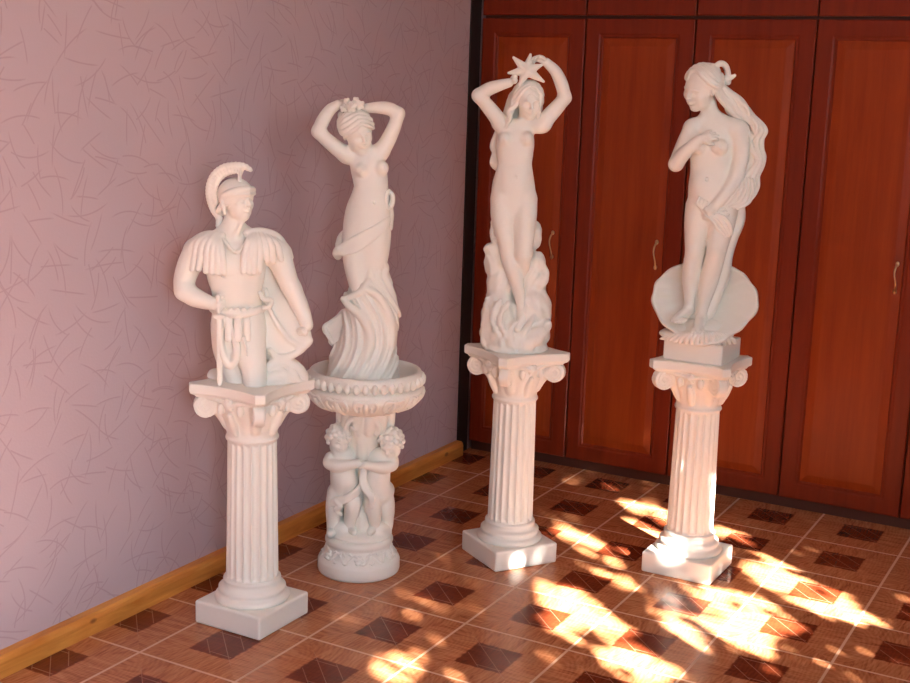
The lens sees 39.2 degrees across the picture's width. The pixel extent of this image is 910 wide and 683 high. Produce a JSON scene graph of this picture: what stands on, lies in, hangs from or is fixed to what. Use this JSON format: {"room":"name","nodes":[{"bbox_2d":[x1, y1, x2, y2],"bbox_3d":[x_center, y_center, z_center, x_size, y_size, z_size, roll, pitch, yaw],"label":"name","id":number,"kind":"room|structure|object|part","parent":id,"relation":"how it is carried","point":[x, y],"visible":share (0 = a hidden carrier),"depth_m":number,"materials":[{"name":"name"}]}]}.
{"room":"sculpture display room","nodes":[
{"label":"sculpture display room","id":0,"kind":"room"},
{"bbox_2d":[0,0,485,649],"bbox_3d":[-1.385,-0.378,2.910,0.150,2.650,7.100,8,13,28],"label":"wall","id":1,"kind":"structure","parent":0,"point":[117,116],"depth_m":3.77,"materials":[{"name":"paper"}]},
{"bbox_2d":[0,440,462,679],"bbox_3d":[-1.467,0.940,2.907,0.034,0.062,6.100,8,13,28],"label":"baseboard","id":2,"kind":"structure","parent":1,"relation":"attached to","point":[28,651],"depth_m":3.86,"materials":[{"name":"brown wood"}]},
{"bbox_2d":[457,0,481,450],"bbox_3d":[0.069,-0.818,5.313,0.006,2.650,0.085,8,13,28],"label":"wardrobe side panel","id":3,"kind":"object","parent":1,"relation":"attached to","point":[476,5],"depth_m":5.37,"materials":[{"name":"black wood"}]},
{"bbox_2d":[0,447,909,682],"bbox_3d":[0.217,1.211,2.292,3.922,0.120,7.100,8,13,28],"label":"floor","id":4,"kind":"structure","parent":0,"point":[803,596],"depth_m":3.91,"materials":[{"name":"tile"}]},
{"bbox_2d":[189,378,313,639],"bbox_3d":[-0.590,0.466,3.724,0.270,0.722,0.270,8,13,28],"label":"pillar","id":5,"kind":"structure","parent":4,"relation":"on","point":[252,599],"depth_m":3.67,"materials":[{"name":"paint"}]},
{"bbox_2d":[173,162,312,386],"bbox_3d":[-0.594,-0.194,3.593,0.386,0.622,0.184,-2,12,-17],"label":"statue","id":6,"kind":"object","parent":5,"relation":"on","point":[261,318],"visible":1,"depth_m":3.55,"materials":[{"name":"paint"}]},
{"bbox_3d":[-0.598,0.718,3.775,0.221,0.072,0.221,8,13,28],"label":"moulding","id":7,"kind":"part","parent":5,"relation":"part of","materials":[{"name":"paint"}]},
{"bbox_2d":[318,413,405,582],"bbox_3d":[-0.304,0.482,4.154,0.277,0.538,0.268,1,11,-4],"label":"pedestal","id":8,"kind":"object","parent":4,"relation":"on","point":[358,547],"visible":1,"depth_m":4.08,"materials":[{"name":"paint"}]},
{"bbox_3d":[-0.351,0.506,4.086,0.110,0.110,0.043,1,11,-4],"label":"sash","id":9,"kind":"part","parent":8,"relation":"part of","materials":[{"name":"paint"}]},
{"bbox_2d":[307,359,425,416],"bbox_3d":[-0.286,0.154,4.088,0.386,0.141,0.386,1,11,-4],"label":"bowl","id":10,"kind":"object","parent":8,"relation":"on","point":[360,398],"visible":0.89,"depth_m":3.94,"materials":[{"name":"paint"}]},
{"bbox_2d":[311,97,404,379],"bbox_3d":[-0.291,-0.305,3.993,0.258,0.902,0.224,9,14,33],"label":"statue","id":11,"kind":"object","parent":10,"relation":"on","point":[362,336],"visible":0.91,"depth_m":3.95,"materials":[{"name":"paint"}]},
{"bbox_3d":[-0.312,-0.718,3.875,0.076,0.047,0.035,1,11,-4],"label":"flower crown","id":12,"kind":"part","parent":11,"relation":"part of","materials":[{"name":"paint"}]},
{"bbox_3d":[-0.284,-0.365,3.983,0.193,0.225,0.122,1,11,-4],"label":"sash","id":13,"kind":"part","parent":11,"relation":"part of","materials":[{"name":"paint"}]},
{"bbox_3d":[-0.281,0.466,4.075,0.059,0.135,0.028,11,14,37],"label":"sash","id":14,"kind":"part","parent":8,"relation":"part of","materials":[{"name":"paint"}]},
{"bbox_2d":[462,343,569,571],"bbox_3d":[0.193,0.377,4.290,0.270,0.722,0.270,-4,13,-28],"label":"pillar","id":15,"kind":"structure","parent":4,"relation":"on","point":[509,537],"depth_m":4.24,"materials":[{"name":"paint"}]},
{"bbox_3d":[0.185,0.628,4.341,0.221,0.072,0.221,-4,13,-28],"label":"moulding","id":16,"kind":"part","parent":15,"relation":"part of","materials":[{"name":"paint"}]},
{"bbox_2d":[471,53,571,353],"bbox_3d":[0.205,-0.441,4.113,0.254,0.950,0.236,-8,15,-41],"label":"statue","id":17,"kind":"object","parent":15,"relation":"on","point":[516,312],"visible":1,"depth_m":4.09,"materials":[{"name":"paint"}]},
{"bbox_2d":[469,0,909,529],"bbox_3d":[1.597,-0.592,4.812,3.178,2.500,0.529,8,13,28],"label":"wardrobe","id":18,"kind":"object","parent":4,"relation":"on","point":[819,422],"visible":0.78,"depth_m":4.89,"materials":[{"name":"brown wood"}]},
{"bbox_3d":[0.289,-0.421,5.320,0.309,1.645,0.011,8,13,28],"label":"door panel","id":19,"kind":"part","parent":18,"relation":"part of","materials":[{"name":"brown wood"}]},
{"bbox_3d":[0.291,-0.421,5.324,0.457,1.793,0.022,8,13,28],"label":"door","id":20,"kind":"part","parent":18,"relation":"part of","materials":[{"name":"brown wood"}]},
{"bbox_3d":[0.329,-1.610,5.083,0.457,0.610,0.022,8,13,28],"label":"door","id":21,"kind":"part","parent":18,"relation":"part of","materials":[{"name":"brown wood"}]},
{"bbox_3d":[0.394,-0.395,5.242,0.015,0.120,0.031,8,13,28],"label":"handle","id":22,"kind":"part","parent":18,"relation":"part of","materials":[{"name":"gold metal"}]},
{"bbox_3d":[0.687,-0.364,5.104,0.296,1.645,0.011,8,13,28],"label":"door panel","id":23,"kind":"part","parent":18,"relation":"part of","materials":[{"name":"brown wood"}]},
{"bbox_3d":[0.689,-0.365,5.108,0.444,1.793,0.022,8,13,28],"label":"door","id":24,"kind":"part","parent":18,"relation":"part of","materials":[{"name":"brown wood"}]},
{"bbox_3d":[0.727,-1.554,4.868,0.444,0.610,0.022,8,13,28],"label":"door","id":25,"kind":"part","parent":18,"relation":"part of","materials":[{"name":"brown wood"}]},
{"bbox_3d":[0.786,-0.340,5.029,0.015,0.120,0.031,8,13,28],"label":"handle","id":26,"kind":"part","parent":18,"relation":"part of","materials":[{"name":"gold metal"}]},
{"bbox_3d":[1.084,-0.309,4.894,0.449,1.793,0.022,8,13,28],"label":"door","id":27,"kind":"part","parent":18,"relation":"part of","materials":[{"name":"brown wood"}]},
{"bbox_3d":[1.082,-0.309,4.890,0.301,1.645,0.011,8,13,28],"label":"door panel","id":28,"kind":"part","parent":18,"relation":"part of","materials":[{"name":"brown wood"}]},
{"bbox_3d":[1.122,-1.498,4.654,0.449,0.610,0.022,8,13,28],"label":"door","id":29,"kind":"part","parent":18,"relation":"part of","materials":[{"name":"brown wood"}]},
{"bbox_3d":[1.480,-0.254,4.679,0.448,1.793,0.022,8,13,28],"label":"door","id":30,"kind":"part","parent":18,"relation":"part of","materials":[{"name":"brown wood"}]},
{"bbox_3d":[1.478,-0.253,4.675,0.300,1.645,0.011,8,13,28],"label":"door panel","id":31,"kind":"part","parent":18,"relation":"part of","materials":[{"name":"brown wood"}]},
{"bbox_3d":[1.518,-1.443,4.439,0.448,0.610,0.022,8,13,28],"label":"door","id":32,"kind":"part","parent":18,"relation":"part of","materials":[{"name":"brown wood"}]},
{"bbox_3d":[1.583,-0.227,4.596,0.015,0.120,0.031,8,13,28],"label":"handle","id":33,"kind":"part","parent":18,"relation":"part of","materials":[{"name":"gold metal"}]},
{"bbox_3d":[1.876,-0.198,4.464,0.448,1.793,0.022,8,13,28],"label":"door","id":34,"kind":"part","parent":18,"relation":"part of","materials":[{"name":"brown wood"}]},
{"bbox_2d":[641,355,751,584],"bbox_3d":[0.791,0.407,4.234,0.270,0.722,0.270,8,13,28],"label":"pillar","id":35,"kind":"structure","parent":4,"relation":"on","point":[688,548],"depth_m":4.18,"materials":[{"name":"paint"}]},
{"bbox_3d":[0.783,0.659,4.285,0.221,0.072,0.221,8,13,28],"label":"moulding","id":36,"kind":"part","parent":35,"relation":"part of","materials":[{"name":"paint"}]},
{"bbox_2d":[651,60,767,365],"bbox_3d":[0.816,-0.408,4.058,0.269,0.946,0.271,-7,14,-37],"label":"statue","id":37,"kind":"object","parent":35,"relation":"on","point":[701,302],"visible":1,"depth_m":4.03,"materials":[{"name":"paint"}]},
{"bbox_2d":[689,207,745,319],"bbox_3d":[0.838,-0.249,4.112,0.165,0.435,0.091,4,12,11],"label":"drapery","id":38,"kind":"object","parent":37,"relation":"hanging from","point":[720,294],"depth_m":4.08,"materials":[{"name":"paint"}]}
]}

